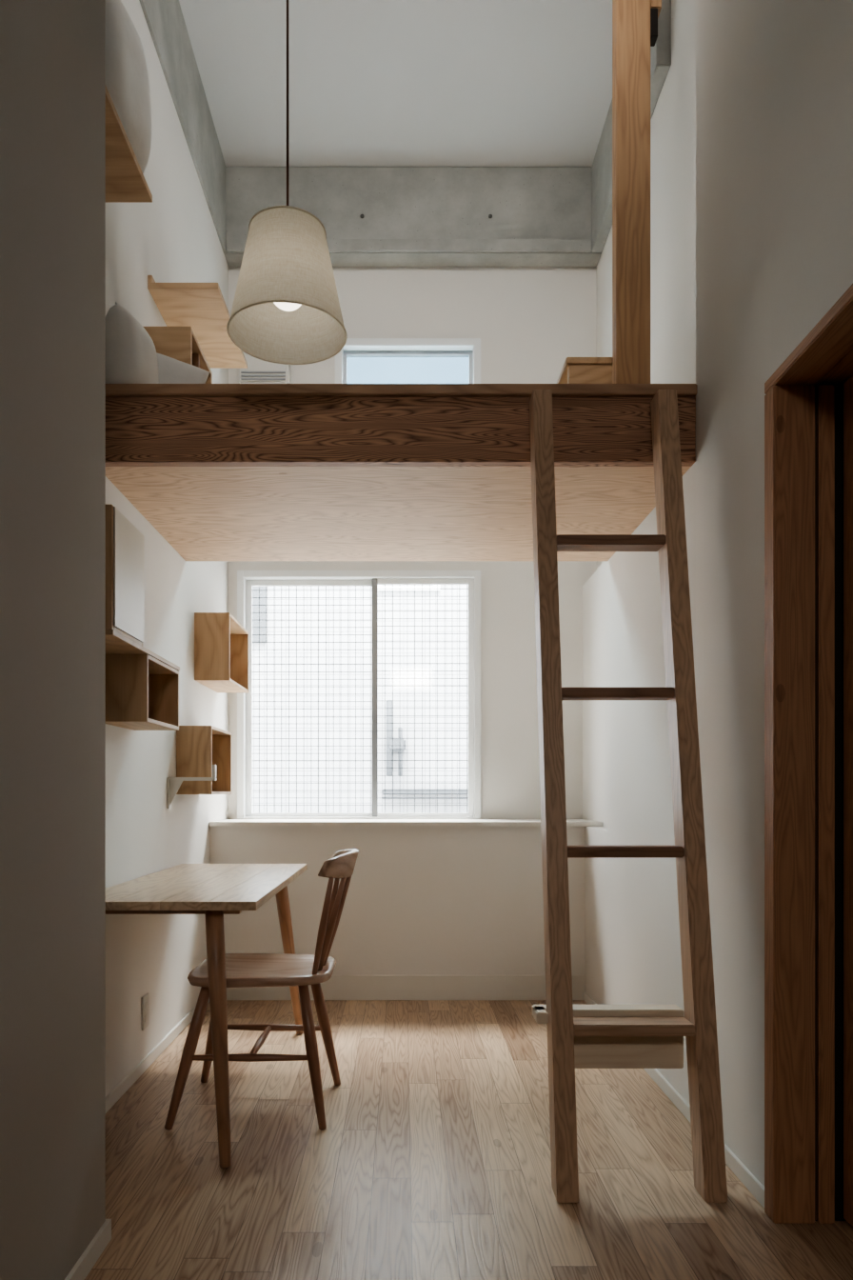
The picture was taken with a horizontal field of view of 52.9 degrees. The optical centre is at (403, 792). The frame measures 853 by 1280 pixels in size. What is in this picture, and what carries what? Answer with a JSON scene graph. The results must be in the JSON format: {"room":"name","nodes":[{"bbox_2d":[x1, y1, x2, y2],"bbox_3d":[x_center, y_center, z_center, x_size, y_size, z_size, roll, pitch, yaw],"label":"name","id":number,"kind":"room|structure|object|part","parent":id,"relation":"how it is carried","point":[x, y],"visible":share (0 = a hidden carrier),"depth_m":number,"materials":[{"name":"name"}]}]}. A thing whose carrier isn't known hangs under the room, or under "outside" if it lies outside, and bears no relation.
{"room":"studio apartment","nodes":[
{"label":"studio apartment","id":0,"kind":"room"},
{"bbox_2d":[0,0,105,1279],"bbox_3d":[-1.333,-1.125,1.305,1.335,4.250,1.210,0,0,0],"label":"wall","id":1,"kind":"structure","parent":0,"point":[52,52],"depth_m":1.60,"materials":[{"name":"white paint"}]},
{"bbox_2d":[105,0,228,1097],"bbox_3d":[-1.010,-1.125,3.330,0.150,4.250,2.840,0,0,0],"label":"wall","id":2,"kind":"structure","parent":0,"point":[171,238],"depth_m":3.27,"materials":[{"name":"beige paint"}]},
{"bbox_2d":[105,504,144,645],"bbox_3d":[-0.855,-0.601,2.422,0.161,0.334,0.275,0,0,0],"label":"upper cabinet","id":3,"kind":"object","parent":2,"relation":"attached to","point":[125,544],"visible":0.49,"depth_m":2.38,"materials":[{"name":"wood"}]},
{"bbox_3d":[-0.857,-0.601,2.291,0.157,0.334,0.012,0,0,0],"label":"panel","id":4,"kind":"part","parent":3,"relation":"part of","materials":[{"name":"brown wood"}]},
{"bbox_3d":[-0.857,-0.441,2.422,0.157,0.012,0.251,0,0,0],"label":"panel","id":5,"kind":"part","parent":3,"relation":"part of","materials":[{"name":"brown wood"}]},
{"bbox_2d":[105,85,152,202],"bbox_3d":[-0.858,-1.855,2.305,0.155,0.050,0.710,0,0,0],"label":"wall shelf","id":6,"kind":"object","parent":2,"relation":"attached to","point":[126,182],"visible":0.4,"depth_m":2.51,"materials":[{"name":"brown wood"}]},
{"bbox_2d":[105,0,152,174],"bbox_3d":[-0.832,-2.045,2.460,0.165,0.380,0.340,0,0,4],"label":"pillow","id":7,"kind":"object","parent":6,"relation":"on","point":[128,85],"visible":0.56,"depth_m":2.40,"materials":[{"name":"fabric"}]},
{"bbox_2d":[64,998,209,1279],"bbox_3d":[-0.795,0.978,0.860,0.280,0.045,6.520,0,0,0],"label":"baseboard","id":8,"kind":"structure","parent":2,"relation":"attached to","point":[141,1068],"depth_m":2.72,"materials":[{"name":"white paint"}]},
{"bbox_2d":[105,654,179,730],"bbox_3d":[-0.857,-0.318,2.785,0.157,0.205,0.370,0,0,0],"label":"wall shelf box","id":9,"kind":"object","parent":2,"relation":"attached to","point":[142,690],"visible":0.82,"depth_m":2.60,"materials":[{"name":"brown wood"}]},
{"bbox_3d":[-0.857,-0.318,2.606,0.157,0.205,0.012,0,0,0],"label":"panel","id":10,"kind":"part","parent":9,"relation":"part of","materials":[{"name":"brown wood"}]},
{"bbox_3d":[-0.857,-0.221,2.785,0.157,0.012,0.346,0,0,0],"label":"panel","id":11,"kind":"part","parent":9,"relation":"part of","materials":[{"name":"brown wood"}]},
{"bbox_2d":[105,629,179,671],"bbox_3d":[-0.855,-0.427,2.627,0.160,0.013,0.685,0,0,0],"label":"shelf board","id":12,"kind":"object","parent":9,"relation":"on","point":[116,643],"depth_m":2.50,"materials":[{"name":"wood"}]},
{"bbox_3d":[-0.857,-0.414,2.785,0.157,0.012,0.346,0,0,0],"label":"panel","id":13,"kind":"part","parent":9,"relation":"part of","materials":[{"name":"brown wood"}]},
{"bbox_3d":[-0.857,-0.318,2.964,0.157,0.205,0.012,0,0,0],"label":"panel","id":14,"kind":"part","parent":9,"relation":"part of","materials":[{"name":"brown wood"}]},
{"bbox_2d":[141,992,149,1030],"bbox_3d":[-0.931,0.790,3.090,0.008,0.120,0.070,0,0,0],"label":"wall outlet","id":15,"kind":"object","parent":2,"relation":"attached to","point":[146,998],"visible":1,"depth_m":3.08,"materials":[{"name":"white plastic"}]},
{"bbox_2d":[139,0,225,253],"bbox_3d":[-0.929,-3.025,3.182,0.012,0.450,2.535,0,0,0],"label":"beam","id":16,"kind":"structure","parent":2,"relation":"attached to","point":[165,20],"depth_m":3.70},
{"bbox_2d":[167,764,216,808],"bbox_3d":[-0.840,-0.022,3.400,0.190,0.175,0.030,0,0,0],"label":"wall bracket","id":17,"kind":"object","parent":2,"relation":"attached to","point":[173,783],"visible":1,"depth_m":3.39,"materials":[{"name":"white metal"}]},
{"bbox_3d":[-0.931,0.003,3.400,0.008,0.125,0.030,0,0,0],"label":"wall plate","id":18,"kind":"part","parent":17,"relation":"part of","materials":[{"name":"white metal"}]},
{"bbox_3d":[-0.836,-0.053,3.400,0.182,0.014,0.024,0,0,0],"label":"arm","id":19,"kind":"part","parent":17,"relation":"part of"},
{"bbox_2d":[147,275,247,368],"bbox_3d":[-0.806,-1.865,3.425,0.257,0.050,0.590,0,0,0],"label":"wall shelf","id":20,"kind":"object","parent":2,"relation":"attached to","point":[202,307],"visible":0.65,"depth_m":3.30,"materials":[{"name":"brown wood"}]},
{"bbox_2d":[176,725,231,794],"bbox_3d":[-0.863,-0.133,3.725,0.145,0.282,0.410,0,0,0],"label":"shelf box","id":21,"kind":"object","parent":2,"relation":"attached to","point":[198,748],"visible":0.88,"depth_m":3.52,"materials":[{"name":"brown wood"}]},
{"bbox_2d":[194,612,248,692],"bbox_3d":[-0.857,-0.651,4.062,0.157,0.303,0.475,0,0,0],"label":"shelf box","id":22,"kind":"object","parent":2,"relation":"attached to","point":[221,642],"visible":1,"depth_m":3.83,"materials":[{"name":"brown wood"}]},
{"bbox_2d":[252,586,266,641],"bbox_3d":[-1.515,-1.900,7.980,0.470,1.000,0.040,0,0,0],"label":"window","id":23,"kind":"structure","parent":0,"point":[255,590],"depth_m":7.96,"materials":[{"name":"white glass"}]},
{"bbox_2d":[179,0,612,166],"bbox_3d":[0.150,-3.310,1.075,4.300,0.120,7.350,0,0,0],"label":"ceiling","id":24,"kind":"structure","parent":0,"point":[372,83],"depth_m":3.89,"materials":[{"name":"paint"}]},
{"bbox_2d":[226,0,347,364],"bbox_3d":[-0.298,-2.211,2.200,0.305,2.078,0.305,0,0,-39],"label":"pendant lamp","id":25,"kind":"object","parent":24,"relation":"hanging from","point":[286,310],"visible":1,"depth_m":2.13,"materials":[{"name":"linen"},{"name":"black plastic"},{"name":"white glass"}]},
{"bbox_3d":[-0.298,-1.306,2.200,0.300,0.262,0.300,0,0,0],"label":"lamp shade","id":26,"kind":"part","parent":25,"relation":"part of","materials":[{"name":"fabric"}]},
{"bbox_3d":[-0.298,-2.333,2.200,0.006,1.773,0.006,0,0,0],"label":"cord","id":27,"kind":"part","parent":25,"relation":"part of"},
{"bbox_3d":[-0.298,-1.290,2.200,0.096,0.096,0.096,0,0,0],"label":"bulb","id":28,"kind":"part","parent":25,"relation":"part of","materials":[{"name":"white glass"}]},
{"bbox_2d":[223,166,601,266],"bbox_3d":[0.048,-3.025,4.510,1.965,0.450,0.120,0,0,0],"label":"concrete beam","id":29,"kind":"structure","parent":24,"relation":"attached to","point":[394,202],"depth_m":4.45,"materials":[{"name":"grey concrete"}]},
{"bbox_2d":[226,239,591,252],"bbox_3d":[0.028,-2.831,4.440,1.885,0.062,0.020,0,0,0],"label":"beam drip edge","id":30,"kind":"object","parent":29,"relation":"attached to","point":[232,245],"visible":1,"depth_m":4.43,"materials":[{"name":"concrete"}]},
{"bbox_2d":[209,826,585,975],"bbox_3d":[-0.030,0.583,4.350,1.810,0.835,0.440,0,0,0],"label":"wall","id":31,"kind":"structure","parent":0,"point":[420,900],"depth_m":4.13,"materials":[{"name":"white paint"}]},
{"bbox_2d":[226,975,585,999],"bbox_3d":[-0.030,0.940,4.125,1.810,0.120,0.010,0,0,0],"label":"baseboard","id":32,"kind":"structure","parent":31,"relation":"attached to","point":[337,987],"depth_m":4.12,"materials":[{"name":"white paint"}]},
{"bbox_2d":[378,584,439,591],"bbox_3d":[0.040,-2.140,7.985,0.600,0.520,0.030,0,0,0],"label":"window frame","id":33,"kind":"structure","parent":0,"point":[379,586],"depth_m":7.97,"materials":[{"name":"white metal"}]},
{"bbox_2d":[228,265,597,819],"bbox_3d":[0.182,-1.125,4.645,2.235,4.250,0.150,0,0,0],"label":"wall","id":34,"kind":"structure","parent":0,"point":[527,320],"depth_m":4.57,"materials":[{"name":"white paint"}]},
{"bbox_2d":[237,570,246,819],"bbox_3d":[-0.867,-0.518,4.603,0.035,1.320,0.115,0,0,0],"label":"frame","id":35,"kind":"object","parent":34,"relation":"attached to","point":[241,580],"visible":0.68,"depth_m":4.54,"materials":[{"name":"white metal"}]},
{"bbox_2d":[239,352,291,383],"bbox_3d":[-0.730,-2.215,4.513,0.260,0.170,0.115,0,0,0],"label":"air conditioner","id":36,"kind":"object","parent":34,"relation":"attached to","point":[258,370],"visible":0.6,"depth_m":4.46,"materials":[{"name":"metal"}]},
{"bbox_2d":[335,349,342,383],"bbox_3d":[-0.346,-2.015,4.603,0.040,0.790,0.115,0,0,0],"label":"frame","id":37,"kind":"object","parent":34,"relation":"attached to","point":[339,356],"visible":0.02,"depth_m":4.54,"materials":[{"name":"white paint"}]},
{"bbox_2d":[243,570,474,817],"bbox_3d":[-0.236,-0.524,4.603,1.225,1.308,0.115,0,0,0],"label":"window","id":38,"kind":"structure","parent":34,"relation":"in","point":[262,578],"depth_m":4.58,"materials":[{"name":"white metal"}]},
{"bbox_3d":[-0.834,-0.506,4.625,0.030,1.273,0.030,0,0,0],"label":"left sash stile","id":39,"kind":"part","parent":38,"relation":"part of","materials":[{"name":"white metal"}]},
{"bbox_3d":[-0.494,0.120,4.625,0.649,0.020,0.030,0,0,0],"label":"left sash bottom rail","id":40,"kind":"part","parent":38,"relation":"part of","materials":[{"name":"white metal"}]},
{"bbox_3d":[-0.494,-1.128,4.625,0.649,0.030,0.030,0,0,0],"label":"sash rail","id":41,"kind":"part","parent":38,"relation":"part of","materials":[{"name":"white metal"}]},
{"bbox_2d":[252,585,372,812],"bbox_3d":[-0.494,-0.501,4.625,0.649,1.223,0.003,0,0,0],"label":"wire mesh","id":42,"kind":"object","parent":38,"relation":"attached to","point":[259,597],"visible":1,"depth_m":4.62,"materials":[{"name":"grey metal"}]},
{"bbox_3d":[-0.236,-1.161,4.603,1.225,0.035,0.115,0,0,0],"label":"frame","id":43,"kind":"part","parent":38,"relation":"part of","materials":[{"name":"white metal"}]},
{"bbox_2d":[372,717,376,730],"bbox_3d":[-0.157,-0.365,4.567,0.020,0.070,0.015,0,0,0],"label":"latch","id":44,"kind":"object","parent":38,"relation":"attached to","point":[373,718],"visible":1,"depth_m":4.56,"materials":[{"name":"metal"}]},
{"bbox_3d":[-0.155,-0.506,4.590,0.030,1.273,0.030,0,0,0],"label":"right sash stile","id":45,"kind":"part","parent":38,"relation":"part of","materials":[{"name":"grey metal"}]},
{"bbox_3d":[0.103,0.120,4.590,0.486,0.020,0.030,0,0,0],"label":"right sash bottom rail","id":46,"kind":"part","parent":38,"relation":"part of","materials":[{"name":"white metal"}]},
{"bbox_3d":[0.103,-1.128,4.590,0.486,0.030,0.030,0,0,0],"label":"sash rail","id":47,"kind":"part","parent":38,"relation":"part of","materials":[{"name":"white metal"}]},
{"bbox_2d":[378,584,468,813],"bbox_3d":[0.103,-0.501,4.590,0.486,1.223,0.003,0,0,0],"label":"wire mesh","id":48,"kind":"object","parent":38,"relation":"attached to","point":[385,589],"visible":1,"depth_m":4.59,"materials":[{"name":"grey metal"}]},
{"bbox_3d":[0.361,-0.506,4.590,0.030,1.273,0.030,0,0,0],"label":"right sash stile","id":49,"kind":"part","parent":38,"relation":"part of","materials":[{"name":"white metal"}]},
{"bbox_2d":[208,819,602,826],"bbox_3d":[0.010,0.153,4.338,1.890,0.023,0.465,0,0,0],"label":"window sill","id":50,"kind":"structure","parent":34,"relation":"on","point":[228,822],"depth_m":4.11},
{"bbox_2d":[243,816,474,819],"bbox_3d":[-0.236,0.136,4.603,1.225,0.012,0.115,0,0,0],"label":"frame","id":51,"kind":"object","parent":50,"relation":"on","point":[246,817],"visible":0.9,"depth_m":4.54,"materials":[{"name":"white metal"}]},
{"bbox_2d":[342,338,473,383],"bbox_3d":[0.022,-2.035,4.603,0.697,0.750,0.115,0,0,0],"label":"window","id":52,"kind":"structure","parent":34,"relation":"in","point":[352,344],"depth_m":4.58,"materials":[{"name":"white metal"}]},
{"bbox_2d":[347,357,468,383],"bbox_3d":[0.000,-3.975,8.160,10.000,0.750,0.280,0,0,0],"label":"window pane","id":53,"kind":"object","parent":52,"relation":"in","point":[360,370],"depth_m":8.02,"materials":[{"name":"glass"}]},
{"bbox_3d":[0.022,-2.015,4.615,0.697,0.710,0.030,0,0,0],"label":"sash","id":54,"kind":"part","parent":52,"relation":"part of","materials":[{"name":"glass"}]},
{"bbox_2d":[473,338,480,383],"bbox_3d":[0.391,-2.015,4.603,0.040,0.790,0.115,0,0,0],"label":"frame","id":55,"kind":"object","parent":34,"relation":"attached to","point":[476,341],"visible":0.32,"depth_m":4.54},
{"bbox_2d":[473,570,480,819],"bbox_3d":[0.394,-0.518,4.603,0.035,1.320,0.115,0,0,0],"label":"frame","id":56,"kind":"object","parent":34,"relation":"attached to","point":[477,573],"visible":0.77,"depth_m":4.54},
{"bbox_2d":[84,1000,852,1279],"bbox_3d":[-0.375,1.050,1.075,3.250,0.100,7.350,0,0,0],"label":"floor","id":57,"kind":"structure","parent":0,"point":[431,1160],"depth_m":2.25,"materials":[{"name":"brown wood"}]},
{"bbox_2d":[105,863,307,1168],"bbox_3d":[-0.670,0.651,2.935,0.530,0.703,1.329,0,0,0],"label":"wooden desk","id":58,"kind":"object","parent":57,"relation":"on","point":[213,890],"visible":0.92,"depth_m":2.47,"materials":[{"name":"brown wood"}]},
{"bbox_3d":[-0.507,0.662,2.362,0.052,0.697,0.052,0,-14,-23],"label":"leg","id":59,"kind":"part","parent":58,"relation":"part of","materials":[{"name":"brown wood"}]},
{"bbox_3d":[-0.465,0.662,3.500,0.052,0.690,0.052,0,12,30],"label":"leg","id":60,"kind":"part","parent":58,"relation":"part of","materials":[{"name":"brown wood"}]},
{"bbox_2d":[164,848,359,1130],"bbox_3d":[-0.428,0.595,2.756,0.566,0.816,0.444,0,0,0],"label":"wooden chair","id":61,"kind":"object","parent":57,"relation":"on","point":[242,970],"visible":0.91,"depth_m":2.62,"materials":[{"name":"brown wood"}]},
{"bbox_3d":[-0.650,0.790,2.587,0.038,0.440,0.038,22,-14,-38],"label":"leg","id":62,"kind":"part","parent":61,"relation":"part of","materials":[{"name":"brown wood"}]},
{"bbox_3d":[-0.645,0.790,2.925,0.038,0.435,0.038,19,12,36],"label":"leg","id":63,"kind":"part","parent":61,"relation":"part of","materials":[{"name":"brown wood"}]},
{"bbox_3d":[-0.445,0.571,2.765,0.444,0.031,0.427,0,0,0],"label":"seat","id":64,"kind":"part","parent":61,"relation":"part of","materials":[{"name":"brown wood"}]},
{"bbox_3d":[-0.275,0.790,2.587,0.038,0.434,0.038,0,-15,-39],"label":"leg","id":65,"kind":"part","parent":61,"relation":"part of","materials":[{"name":"brown wood"}]},
{"bbox_3d":[-0.268,0.790,2.905,0.038,0.431,0.038,-15,8,-30],"label":"leg","id":66,"kind":"part","parent":61,"relation":"part of","materials":[{"name":"brown wood"}]},
{"bbox_3d":[-0.202,0.228,2.765,0.113,0.083,0.402,0,0,0],"label":"rail","id":67,"kind":"part","parent":61,"relation":"part of","materials":[{"name":"brown wood"}]},
{"bbox_2d":[529,389,727,1202],"bbox_3d":[0.568,-0.083,2.322,0.445,2.165,0.474,0,0,0],"label":"ladder","id":68,"kind":"object","parent":57,"relation":"on","point":[579,1036],"visible":1,"depth_m":2.25,"materials":[{"name":"brown wood"}]},
{"bbox_3d":[0.401,-0.083,2.322,0.054,2.165,0.474,0,0,0],"label":"rail","id":69,"kind":"part","parent":68,"relation":"part of","materials":[{"name":"brown wood"}]},
{"bbox_3d":[0.762,-0.083,2.322,0.055,2.165,0.474,0,0,0],"label":"rail","id":70,"kind":"part","parent":68,"relation":"part of","materials":[{"name":"brown wood"}]},
{"bbox_2d":[597,0,696,569],"bbox_3d":[1.165,-2.175,3.567,0.270,2.150,2.005,0,0,0],"label":"wall","id":71,"kind":"structure","parent":0,"point":[673,119],"depth_m":3.29,"materials":[{"name":"white paint"}]},
{"bbox_2d":[591,0,671,252],"bbox_3d":[1.002,-3.025,3.875,0.055,0.450,1.150,0,0,0],"label":"beam","id":72,"kind":"structure","parent":71,"relation":"attached to","point":[661,52],"depth_m":4.09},
{"bbox_2d":[582,0,852,1104],"bbox_3d":[1.087,-1.125,2.735,0.425,4.250,3.670,0,0,0],"label":"wall","id":73,"kind":"structure","parent":0,"point":[645,957],"depth_m":2.90,"materials":[{"name":"white paint"}]},
{"bbox_2d":[105,383,697,560],"bbox_3d":[0.048,-1.103,3.115,1.965,0.228,1.130,0,0,0],"label":"platform","id":74,"kind":"object","parent":73,"relation":"attached to","point":[221,471],"visible":0.73,"depth_m":2.59,"materials":[{"name":"brown wood"}]},
{"bbox_2d":[105,301,159,383],"bbox_3d":[-0.860,-1.352,2.710,0.134,0.260,0.250,0,0,4],"label":"pillow","id":75,"kind":"object","parent":74,"relation":"on","point":[130,351],"visible":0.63,"depth_m":2.60,"materials":[{"name":"fabric"}]},
{"bbox_2d":[143,326,212,383],"bbox_3d":[-0.818,-1.397,3.060,0.195,0.361,0.320,0,0,0],"label":"wooden storage box","id":76,"kind":"object","parent":74,"relation":"on","point":[178,343],"visible":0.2,"depth_m":2.90,"materials":[{"name":"brown wood"}]},
{"bbox_2d":[156,352,210,383],"bbox_3d":[-0.765,-1.330,2.825,0.248,0.265,0.098,0,0,-14],"label":"pillow","id":77,"kind":"object","parent":74,"relation":"on","point":[170,370],"visible":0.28,"depth_m":2.81,"materials":[{"name":"white fabric"}]},
{"bbox_2d":[557,357,612,383],"bbox_3d":[0.660,-1.358,3.075,0.200,0.284,0.250,0,0,0],"label":"wooden box","id":78,"kind":"object","parent":74,"relation":"on","point":[575,370],"visible":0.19,"depth_m":2.96,"materials":[{"name":"brown wood"}]},
{"bbox_2d":[612,0,661,383],"bbox_3d":[0.748,-2.233,2.745,0.145,2.033,0.060,0,0,0],"label":"wooden post","id":79,"kind":"object","parent":74,"relation":"on","point":[634,22],"visible":0.8,"depth_m":2.71,"materials":[{"name":"brown wood"}]},
{"bbox_2d":[583,991,764,1207],"bbox_3d":[0.871,0.978,3.085,0.009,0.045,2.070,0,0,0],"label":"baseboard","id":80,"kind":"structure","parent":73,"relation":"attached to","point":[732,1161],"depth_m":2.30,"materials":[{"name":"white paint"}]},
{"bbox_2d":[764,384,815,1223],"bbox_3d":[0.906,0.027,2.012,0.097,1.945,0.055,0,0,0],"label":"jamb","id":81,"kind":"object","parent":73,"relation":"attached to","point":[790,410],"depth_m":1.98,"materials":[{"name":"brown wood"}]},
{"bbox_2d":[764,283,852,394],"bbox_3d":[0.906,-0.960,1.470,0.097,0.030,1.140,0,0,0],"label":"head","id":82,"kind":"object","parent":73,"relation":"attached to","point":[831,338],"visible":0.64,"depth_m":1.83},
{"bbox_2d":[815,384,845,1223],"bbox_3d":[1.127,0.028,2.013,0.345,1.945,0.055,0,0,0],"label":"door frame","id":83,"kind":"structure","parent":73,"relation":"attached to","point":[825,393],"depth_m":1.99,"materials":[{"name":"brown wood"}]},
{"bbox_2d":[843,375,852,1226],"bbox_3d":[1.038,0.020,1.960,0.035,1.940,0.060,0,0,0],"label":"door","id":84,"kind":"structure","parent":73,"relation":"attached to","point":[849,385],"depth_m":1.97,"materials":[{"name":"brown wood"}]},
{"bbox_2d":[696,0,771,1186],"bbox_3d":[1.087,-1.125,2.303,0.425,4.250,0.525,0,0,0],"label":"wall pier","id":85,"kind":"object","parent":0,"point":[733,37],"visible":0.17,"depth_m":2.27,"materials":[{"name":"white paint"}]},
{"label":"outside","id":86,"kind":"structure","parent":0,"visible":0},
{"bbox_3d":[0.000,1.210,6.875,12.000,0.180,4.250,0,0,0],"label":"ground","id":87,"kind":"structure","parent":86,"visible":0},
{"bbox_2d":[252,584,468,813],"bbox_3d":[0.000,0.200,8.150,10.000,7.600,0.300,0,0,0],"label":"facade","id":88,"kind":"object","parent":87,"relation":"on","point":[448,599],"visible":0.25,"depth_m":8.00,"materials":[{"name":"white tile"}]},
{"bbox_2d":[386,700,392,775],"bbox_3d":[-0.130,-0.500,7.900,0.060,0.700,0.060,0,0,0],"label":"downpipe","id":89,"kind":"object","parent":88,"relation":"attached to","point":[389,702],"visible":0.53,"depth_m":7.88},
{"bbox_2d":[389,738,405,751],"bbox_3d":[-0.065,-0.440,7.930,0.170,0.120,0.140,0,0,0],"label":"gas meter","id":90,"kind":"object","parent":88,"relation":"attached to","point":[399,744],"visible":0.89,"depth_m":7.86,"materials":[{"name":"grey metal"}]},
{"bbox_2d":[398,727,402,775],"bbox_3d":[-0.030,-0.375,7.900,0.040,0.450,0.040,0,0,0],"label":"gas pipe","id":91,"kind":"object","parent":90,"relation":"attached to","point":[400,733],"visible":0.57,"depth_m":7.88,"materials":[{"name":"grey metal"}]},
{"bbox_2d":[381,789,468,794],"bbox_3d":[0.275,-0.005,7.925,0.950,0.050,0.150,0,0,0],"label":"ledge","id":92,"kind":"object","parent":88,"relation":"attached to","point":[388,791],"depth_m":7.85,"materials":[{"name":"grey metal"}]},
{"bbox_2d":[381,797,468,799],"bbox_3d":[0.275,0.050,7.820,0.950,0.020,0.040,0,0,0],"label":"rail","id":93,"kind":"object","parent":88,"relation":"attached to","point":[382,797],"visible":0.6,"depth_m":7.80,"materials":[{"name":"grey metal"}]}
]}

